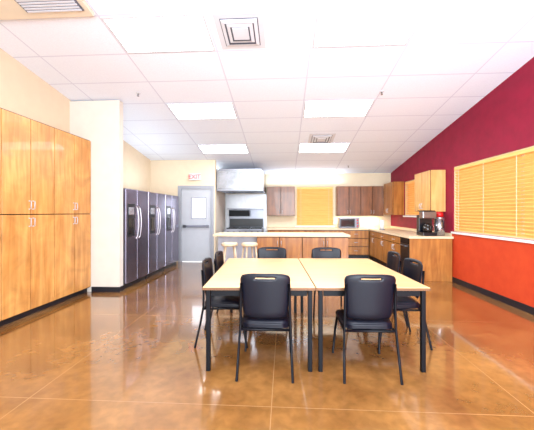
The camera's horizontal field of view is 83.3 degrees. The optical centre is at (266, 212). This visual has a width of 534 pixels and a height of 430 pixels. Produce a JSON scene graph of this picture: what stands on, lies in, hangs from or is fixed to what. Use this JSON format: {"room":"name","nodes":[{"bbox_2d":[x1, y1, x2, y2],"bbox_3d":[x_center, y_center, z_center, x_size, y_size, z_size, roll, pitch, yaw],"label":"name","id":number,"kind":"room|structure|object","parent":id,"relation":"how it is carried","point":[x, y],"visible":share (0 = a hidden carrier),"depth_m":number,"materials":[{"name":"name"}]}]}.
{"room":"common room","nodes":[
{"label":"common room","id":0,"kind":"room"},
{"bbox_2d":[0,48,149,191],"bbox_3d":[-3.703,-1.000,2.889,0.120,4.800,11.350,0,0,3],"label":"wall","id":1,"kind":"structure","parent":0,"point":[24,93],"depth_m":4.69,"materials":[{"name":"beige paint"}]},
{"bbox_2d":[0,0,93,19],"bbox_3d":[-2.963,-2.748,0.368,1.638,1.030,6.200,0,0,3],"label":"trim","id":2,"kind":"structure","parent":1,"relation":"attached to","point":[9,9],"depth_m":3.38,"materials":[{"name":"paint"}]},
{"bbox_2d":[15,0,83,12],"bbox_3d":[-2.364,-2.261,3.178,0.660,0.070,0.336,0,0,3],"label":"air vent","id":3,"kind":"object","parent":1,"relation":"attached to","point":[30,6],"visible":1,"depth_m":3.26,"materials":[{"name":"white metal"}]},
{"bbox_2d":[150,160,215,261],"bbox_3d":[-2.385,-0.043,8.559,1.870,2.886,0.120,0,0,3],"label":"wall","id":4,"kind":"structure","parent":1,"relation":"in","point":[166,176],"depth_m":8.50,"materials":[{"name":"beige paint"}]},
{"bbox_2d":[189,174,200,179],"bbox_3d":[-2.021,-1.000,8.434,0.341,0.180,0.086,0,0,3],"label":"exit sign","id":5,"kind":"object","parent":4,"relation":"attached to","point":[191,176],"visible":1,"depth_m":8.40,"materials":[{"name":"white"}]},
{"bbox_2d":[178,185,213,261],"bbox_3d":[-2.007,0.320,8.512,1.030,2.160,0.130,0,0,3],"label":"door","id":6,"kind":"structure","parent":4,"relation":"attached to","point":[196,203],"depth_m":8.49,"materials":[{"name":"paint"}]},
{"bbox_2d":[70,100,122,291],"bbox_3d":[-3.046,-0.288,5.363,0.910,3.376,0.125,0,0,3],"label":"wall","id":7,"kind":"structure","parent":0,"point":[100,123],"depth_m":5.29,"materials":[{"name":"beige paint"}]},
{"bbox_2d":[91,285,123,291],"bbox_3d":[-2.835,1.355,5.344,0.515,0.090,0.140,0,0,3],"label":"baseboard","id":8,"kind":"structure","parent":7,"relation":"attached to","point":[121,288],"depth_m":5.28,"materials":[{"name":"black rubber"}]},
{"bbox_2d":[216,169,224,254],"bbox_3d":[-1.470,0.074,9.233,0.120,2.652,1.330,0,0,3],"label":"wall","id":9,"kind":"structure","parent":0,"point":[220,196],"depth_m":8.99,"materials":[{"name":"beige paint"}]},
{"bbox_2d":[0,256,533,429],"bbox_3d":[-0.002,1.450,3.406,7.210,0.100,12.800,0,0,3],"label":"floor","id":10,"kind":"structure","parent":0,"point":[128,359],"depth_m":2.73,"materials":[{"name":"concrete"}]},
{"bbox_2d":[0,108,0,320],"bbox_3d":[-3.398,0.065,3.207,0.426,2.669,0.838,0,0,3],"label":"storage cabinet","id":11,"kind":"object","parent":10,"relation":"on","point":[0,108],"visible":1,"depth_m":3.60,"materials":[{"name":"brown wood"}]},
{"bbox_2d":[0,108,53,326],"bbox_3d":[-3.350,0.065,4.046,0.426,2.669,0.838,0,0,3],"label":"storage cabinet","id":12,"kind":"object","parent":10,"relation":"on","point":[27,144],"visible":1,"depth_m":3.97,"materials":[{"name":"brown wood"}]},
{"bbox_2d":[50,127,90,305],"bbox_3d":[-3.303,0.065,4.885,0.426,2.669,0.838,0,0,3],"label":"storage cabinet","id":13,"kind":"object","parent":10,"relation":"on","point":[72,153],"visible":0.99,"depth_m":4.83,"materials":[{"name":"brown wood"}]},
{"bbox_2d":[123,188,147,288],"bbox_3d":[-2.889,0.479,5.893,0.864,1.839,0.892,0,0,3],"label":"refrigerator","id":14,"kind":"object","parent":10,"relation":"on","point":[135,202],"visible":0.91,"depth_m":5.77,"materials":[{"name":"metal"}]},
{"bbox_2d":[145,192,164,277],"bbox_3d":[-2.838,0.479,6.801,0.864,1.839,0.892,0,0,3],"label":"refrigerator","id":15,"kind":"object","parent":10,"relation":"on","point":[156,201],"visible":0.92,"depth_m":6.69,"materials":[{"name":"metal"}]},
{"bbox_2d":[163,194,178,269],"bbox_3d":[-2.786,0.479,7.710,0.864,1.839,0.892,0,0,3],"label":"refrigerator","id":16,"kind":"object","parent":10,"relation":"on","point":[171,202],"visible":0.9,"depth_m":7.61,"materials":[{"name":"metal"}]},
{"bbox_2d":[211,251,223,316],"bbox_3d":[-0.438,0.958,3.931,0.562,0.886,0.486,0,0,3],"label":"dining chair","id":17,"kind":"object","parent":10,"relation":"on","point":[219,259],"visible":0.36,"depth_m":3.93,"materials":[{"name":"black plastic"}]},
{"bbox_2d":[194,257,247,347],"bbox_3d":[-0.472,0.958,3.331,0.562,0.886,0.486,0,0,1],"label":"dining chair","id":18,"kind":"object","parent":10,"relation":"on","point":[221,302],"visible":0.55,"depth_m":3.13,"materials":[{"name":"black plastic"}]},
{"bbox_2d":[221,242,237,262],"bbox_3d":[-0.785,1.018,6.304,0.374,0.767,0.374,0,0,-14],"label":"bar stool","id":19,"kind":"object","parent":10,"relation":"on","point":[225,244],"visible":0.47,"depth_m":6.20,"materials":[{"name":"brown wood"}]},
{"bbox_2d":[218,236,256,261],"bbox_3d":[-0.667,0.966,7.179,0.935,0.867,0.360,0,0,3],"label":"end panel","id":20,"kind":"object","parent":10,"relation":"on","point":[229,251],"depth_m":7.01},
{"bbox_2d":[224,208,263,231],"bbox_3d":[-0.695,0.634,9.390,1.150,1.529,0.868,0,0,3],"label":"range","id":21,"kind":"object","parent":10,"relation":"on","point":[240,219],"visible":0.56,"depth_m":9.76,"materials":[{"name":"silver metal"}]},
{"bbox_2d":[227,208,263,208],"bbox_3d":[-0.680,-0.115,9.654,1.150,0.030,0.340,0,0,3],"label":"shelf","id":22,"kind":"object","parent":21,"relation":"attached to","point":[227,208],"depth_m":9.49,"materials":[{"name":"silver metal"}]},
{"bbox_2d":[241,242,257,257],"bbox_3d":[-0.365,1.018,6.281,0.374,0.767,0.374,0,0,-25],"label":"bar stool","id":23,"kind":"object","parent":10,"relation":"on","point":[244,244],"visible":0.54,"depth_m":6.21,"materials":[{"name":"brown wood"}]},
{"bbox_2d":[202,258,315,371],"bbox_3d":[-0.061,1.024,3.436,0.985,0.749,1.660,0,0,1],"label":"dining table","id":24,"kind":"object","parent":10,"relation":"on","point":[226,281],"visible":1,"depth_m":2.91,"materials":[{"name":"laminate"}]},
{"bbox_2d":[235,273,293,382],"bbox_3d":[-0.005,0.958,2.745,0.486,0.886,0.562,0,0,3],"label":"dining chair","id":25,"kind":"object","parent":10,"relation":"on","point":[265,302],"visible":1,"depth_m":2.54,"materials":[{"name":"black plastic"}]},
{"bbox_2d":[257,247,286,257],"bbox_3d":[0.061,0.958,4.263,0.486,0.886,0.562,0,0,3],"label":"dining chair","id":26,"kind":"object","parent":10,"relation":"on","point":[262,252],"visible":0.27,"depth_m":4.46,"materials":[{"name":"black plastic"}]},
{"bbox_2d":[257,237,301,258],"bbox_3d":[0.292,0.965,6.923,0.998,0.869,0.756,0,0,3],"label":"base cabinet","id":27,"kind":"object","parent":10,"relation":"on","point":[293,245],"visible":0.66,"depth_m":6.58,"materials":[{"name":"brown wood"}]},
{"bbox_2d":[213,232,349,236],"bbox_3d":[0.323,0.507,6.943,3.000,0.044,0.800,0,0,3],"label":"countertop","id":28,"kind":"structure","parent":27,"relation":"on","point":[229,234],"depth_m":6.61,"materials":[{"name":"beige laminate"}]},
{"bbox_2d":[268,230,291,231],"bbox_3d":[0.415,0.965,9.451,0.758,0.869,0.656,0,0,3],"label":"base cabinet","id":29,"kind":"object","parent":10,"relation":"on","point":[268,230],"visible":0.07,"depth_m":9.16,"materials":[{"name":"brown wood"}]},
{"bbox_2d":[267,225,453,238],"bbox_3d":[1.895,0.465,7.921,3.927,0.129,3.562,0,0,3],"label":"countertop","id":30,"kind":"structure","parent":29,"relation":"on","point":[410,233],"depth_m":8.89,"materials":[{"name":"beige laminate"}]},
{"bbox_2d":[338,218,359,227],"bbox_3d":[2.543,0.324,9.346,0.620,0.320,0.370,0,0,3],"label":"toaster oven","id":31,"kind":"object","parent":30,"relation":"on","point":[342,222],"visible":0.93,"depth_m":9.18,"materials":[{"name":"silver metal"}]},
{"bbox_2d":[379,220,384,229],"bbox_3d":[3.232,0.324,8.431,0.160,0.320,0.160,0,0,3],"label":"paper towel holder","id":32,"kind":"object","parent":30,"relation":"on","point":[381,221],"visible":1,"depth_m":8.38,"materials":[{"name":"white paper"}]},
{"bbox_2d":[417,210,436,235],"bbox_3d":[3.363,0.220,6.314,0.276,0.528,0.352,0,0,3],"label":"coffee maker","id":33,"kind":"object","parent":30,"relation":"on","point":[424,219],"visible":1,"depth_m":6.22,"materials":[{"name":"plastic"}]},
{"bbox_2d":[434,212,444,235],"bbox_3d":[3.614,0.237,6.295,0.195,0.494,0.223,0,0,40],"label":"thermal carafe","id":34,"kind":"object","parent":30,"relation":"on","point":[439,222],"visible":0.85,"depth_m":6.23,"materials":[{"name":"silver metal"}]},
{"bbox_2d":[292,230,317,231],"bbox_3d":[1.174,0.965,9.408,0.758,0.869,0.656,0,0,3],"label":"base cabinet","id":35,"kind":"object","parent":10,"relation":"on","point":[292,230],"visible":0.04,"depth_m":9.13,"materials":[{"name":"brown wood"}]},
{"bbox_2d":[302,237,347,257],"bbox_3d":[1.291,0.965,6.867,0.998,0.869,0.756,0,0,3],"label":"base cabinet","id":36,"kind":"object","parent":10,"relation":"on","point":[308,243],"visible":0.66,"depth_m":6.53,"materials":[{"name":"brown wood"}]},
{"bbox_2d":[311,247,341,318],"bbox_3d":[0.860,0.958,4.218,0.486,0.886,0.562,0,0,3],"label":"dining chair","id":37,"kind":"object","parent":10,"relation":"on","point":[320,252],"visible":0.23,"depth_m":4.41,"materials":[{"name":"black plastic"}]},
{"bbox_2d":[318,230,342,232],"bbox_3d":[1.933,0.965,9.365,0.758,0.869,0.656,0,0,3],"label":"base cabinet","id":38,"kind":"object","parent":10,"relation":"on","point":[327,231],"visible":0.16,"depth_m":9.08,"materials":[{"name":"brown wood"}]},
{"bbox_2d":[343,230,368,257],"bbox_3d":[2.699,0.965,9.321,0.763,0.869,0.656,0,0,3],"label":"base cabinet","id":39,"kind":"object","parent":10,"relation":"on","point":[358,241],"visible":0.8,"depth_m":9.03,"materials":[{"name":"brown wood"}]},
{"bbox_2d":[299,258,430,372],"bbox_3d":[0.929,1.024,3.424,0.985,0.749,1.660,0,0,1],"label":"dining table","id":40,"kind":"object","parent":10,"relation":"on","point":[327,275],"visible":0.85,"depth_m":2.87,"materials":[{"name":"beige laminate"}]},
{"bbox_2d":[332,274,403,384],"bbox_3d":[0.875,0.958,2.715,0.486,0.886,0.563,0,0,2],"label":"dining chair","id":41,"kind":"object","parent":10,"relation":"on","point":[368,304],"visible":1,"depth_m":2.51,"materials":[{"name":"black plastic"}]},
{"bbox_2d":[370,231,379,262],"bbox_3d":[3.450,0.965,8.579,0.876,0.869,0.798,0,0,3],"label":"base cabinet","id":42,"kind":"object","parent":10,"relation":"on","point":[373,235],"visible":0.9,"depth_m":8.54,"materials":[{"name":"brown wood"}]},
{"bbox_2d":[378,232,388,266],"bbox_3d":[3.405,0.965,7.780,0.876,0.869,0.798,0,0,3],"label":"base cabinet","id":43,"kind":"object","parent":10,"relation":"on","point":[382,237],"visible":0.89,"depth_m":7.81,"materials":[{"name":"brown wood"}]},
{"bbox_2d":[388,235,400,254],"bbox_3d":[3.359,0.965,6.981,0.876,0.869,0.798,0,0,3],"label":"base cabinet","id":44,"kind":"object","parent":10,"relation":"on","point":[394,242],"visible":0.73,"depth_m":6.96,"materials":[{"name":"brown wood"}]},
{"bbox_2d":[387,251,407,326],"bbox_3d":[1.464,0.958,3.923,0.562,0.886,0.486,0,0,3],"label":"dining chair","id":45,"kind":"object","parent":10,"relation":"on","point":[394,263],"visible":0.38,"depth_m":3.90,"materials":[{"name":"black plastic"}]},
{"bbox_2d":[400,237,408,274],"bbox_3d":[3.204,0.966,6.359,0.643,0.867,0.454,0,0,3],"label":"dishwasher","id":46,"kind":"object","parent":10,"relation":"on","point":[404,245],"visible":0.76,"depth_m":6.42,"materials":[{"name":"plastic"}]},
{"bbox_2d":[377,258,432,349],"bbox_3d":[1.408,0.958,3.287,0.562,0.886,0.486,0,0,0],"label":"dining chair","id":47,"kind":"object","parent":10,"relation":"on","point":[414,271],"visible":0.44,"depth_m":3.15,"materials":[{"name":"black plastic"}]},
{"bbox_2d":[409,239,451,281],"bbox_3d":[3.327,0.966,6.100,0.833,0.868,0.033,0,0,3],"label":"end panel","id":48,"kind":"object","parent":10,"relation":"on","point":[435,255],"visible":0.76,"depth_m":6.08,"materials":[{"name":"brown wood"}]},
{"bbox_2d":[0,0,533,173],"bbox_3d":[-0.002,-2.323,3.406,7.210,2.122,12.800,0,0,3],"label":"ceiling","id":49,"kind":"structure","parent":0,"point":[458,52],"depth_m":4.55,"materials":[{"name":"tile"}]},
{"bbox_2d":[101,13,214,53],"bbox_3d":[-1.314,-2.221,3.762,1.210,0.106,0.607,0,0,3],"label":"ceiling light","id":50,"kind":"object","parent":49,"relation":"attached to","point":[176,32],"visible":1,"depth_m":3.72,"materials":[{"name":"white plastic"}]},
{"bbox_2d":[166,102,237,119],"bbox_3d":[-1.205,-1.915,5.694,1.210,0.106,0.607,0,0,3],"label":"ceiling light","id":51,"kind":"object","parent":49,"relation":"attached to","point":[225,110],"visible":1,"depth_m":5.66,"materials":[{"name":"white plastic"}]},
{"bbox_2d":[197,144,248,153],"bbox_3d":[-1.095,-1.610,7.626,1.210,0.106,0.607,0,0,3],"label":"ceiling light","id":52,"kind":"object","parent":49,"relation":"attached to","point":[216,148],"visible":1,"depth_m":7.58,"materials":[{"name":"white plastic"}]},
{"bbox_2d":[212,12,265,49],"bbox_3d":[-0.321,-2.222,3.706,0.580,0.100,0.574,0,0,3],"label":"ceiling vent","id":53,"kind":"object","parent":49,"relation":"in","point":[235,30],"visible":1,"depth_m":3.65,"materials":[{"name":"white metal"}]},
{"bbox_2d":[308,134,335,142],"bbox_3d":[1.255,-1.698,6.939,0.580,0.100,0.574,0,0,3],"label":"ceiling vent","id":54,"kind":"object","parent":49,"relation":"in","point":[313,138],"visible":1,"depth_m":6.86,"materials":[{"name":"white metal"}]},
{"bbox_2d":[298,143,349,152],"bbox_3d":[1.401,-1.610,7.484,1.210,0.106,0.607,0,0,3],"label":"ceiling light","id":55,"kind":"object","parent":49,"relation":"attached to","point":[303,147],"visible":1,"depth_m":7.45,"materials":[{"name":"white plastic"}]},
{"bbox_2d":[303,99,374,117],"bbox_3d":[1.291,-1.915,5.552,1.210,0.106,0.607,0,0,3],"label":"ceiling light","id":56,"kind":"object","parent":49,"relation":"attached to","point":[320,108],"visible":1,"depth_m":5.52,"materials":[{"name":"white plastic"}]},
{"bbox_2d":[225,173,390,255],"bbox_3d":[1.237,0.019,9.806,5.460,2.762,0.120,0,0,3],"label":"wall","id":57,"kind":"structure","parent":0,"point":[333,180],"depth_m":9.70,"materials":[{"name":"beige paint"}]},
{"bbox_2d":[217,169,265,193],"bbox_3d":[-0.724,-0.917,9.142,1.330,0.635,1.397,0,0,3],"label":"range hood","id":58,"kind":"object","parent":57,"relation":"attached to","point":[229,181],"visible":1,"depth_m":8.46,"materials":[{"name":"silver metal"}]},
{"bbox_2d":[225,194,266,231],"bbox_3d":[-0.691,0.400,9.849,1.355,2.000,0.012,0,0,3],"label":"backsplash","id":59,"kind":"structure","parent":57,"relation":"attached to","point":[231,200],"depth_m":9.84,"materials":[{"name":"metal"}]},
{"bbox_2d":[267,186,294,215],"bbox_3d":[0.444,-0.360,9.599,0.878,0.920,0.366,0,0,3],"label":"upper cabinet","id":60,"kind":"object","parent":57,"relation":"attached to","point":[280,200],"visible":1,"depth_m":9.46,"materials":[{"name":"brown wood"}]},
{"bbox_2d":[295,187,334,226],"bbox_3d":[1.556,-0.182,9.777,1.260,1.315,0.158,0,0,3],"label":"window","id":61,"kind":"structure","parent":57,"relation":"in","point":[296,187],"depth_m":9.84,"materials":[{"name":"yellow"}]},
{"bbox_2d":[297,187,332,224],"bbox_3d":[1.555,-0.204,9.765,1.152,1.227,0.055,0,0,3],"label":"window blind","id":62,"kind":"object","parent":61,"relation":"attached to","point":[327,193],"visible":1,"depth_m":9.76,"materials":[{"name":"beige paint"}]},
{"bbox_2d":[336,186,360,215],"bbox_3d":[2.560,-0.360,9.479,0.718,0.920,0.366,0,0,3],"label":"upper cabinet","id":63,"kind":"object","parent":57,"relation":"attached to","point":[348,198],"visible":1,"depth_m":9.34,"materials":[{"name":"brown wood"}]},
{"bbox_2d":[361,186,383,215],"bbox_3d":[3.269,-0.360,9.439,0.698,0.920,0.366,0,0,3],"label":"upper cabinet","id":64,"kind":"object","parent":57,"relation":"attached to","point":[372,197],"visible":0.98,"depth_m":9.30,"materials":[{"name":"brown wood"}]},
{"bbox_2d":[391,57,533,306],"bbox_3d":[3.667,-1.000,3.198,0.140,4.800,12.800,0,0,3],"label":"wall","id":65,"kind":"structure","parent":0,"point":[502,121],"depth_m":5.04,"materials":[{"name":"red paint"}]},
{"bbox_2d":[384,181,403,214],"bbox_3d":[3.728,-0.405,8.893,0.366,0.950,0.738,0,0,3],"label":"upper cabinet","id":66,"kind":"object","parent":65,"relation":"attached to","point":[393,191],"visible":1,"depth_m":8.53,"materials":[{"name":"brown wood"}]},
{"bbox_2d":[403,179,418,216],"bbox_3d":[3.911,-0.372,7.876,0.158,0.995,1.330,0,0,3],"label":"window","id":67,"kind":"structure","parent":65,"relation":"in","point":[414,179],"depth_m":8.49,"materials":[{"name":"orange"}]},
{"bbox_2d":[405,180,418,214],"bbox_3d":[3.899,-0.395,7.877,0.055,0.907,1.222,0,0,3],"label":"window blind","id":68,"kind":"object","parent":67,"relation":"attached to","point":[411,195],"visible":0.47,"depth_m":8.15,"materials":[{"name":"beige paint"}]},
{"bbox_2d":[415,170,445,211],"bbox_3d":[3.604,-0.460,6.707,0.366,0.880,0.738,0,0,3],"label":"upper cabinet","id":69,"kind":"object","parent":65,"relation":"attached to","point":[430,186],"visible":0.89,"depth_m":6.34,"materials":[{"name":"brown wood"}]},
{"bbox_2d":[451,146,533,243],"bbox_3d":[3.715,-0.247,4.427,0.158,1.345,3.320,0,0,3],"label":"window","id":70,"kind":"structure","parent":65,"relation":"in","point":[503,237],"depth_m":4.97,"materials":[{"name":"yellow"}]},
{"bbox_2d":[454,147,533,237],"bbox_3d":[3.704,-0.270,4.428,0.055,1.257,3.212,0,0,3],"label":"window blind","id":71,"kind":"object","parent":70,"relation":"attached to","point":[529,150],"visible":1,"depth_m":4.83,"materials":[{"name":"beige paint"}]},
{"bbox_2d":[452,277,533,314],"bbox_3d":[3.489,1.350,1.435,0.015,0.100,9.260,0,0,3],"label":"baseboard","id":72,"kind":"structure","parent":65,"relation":"attached to","point":[508,301],"depth_m":4.80,"materials":[{"name":"black rubber"}]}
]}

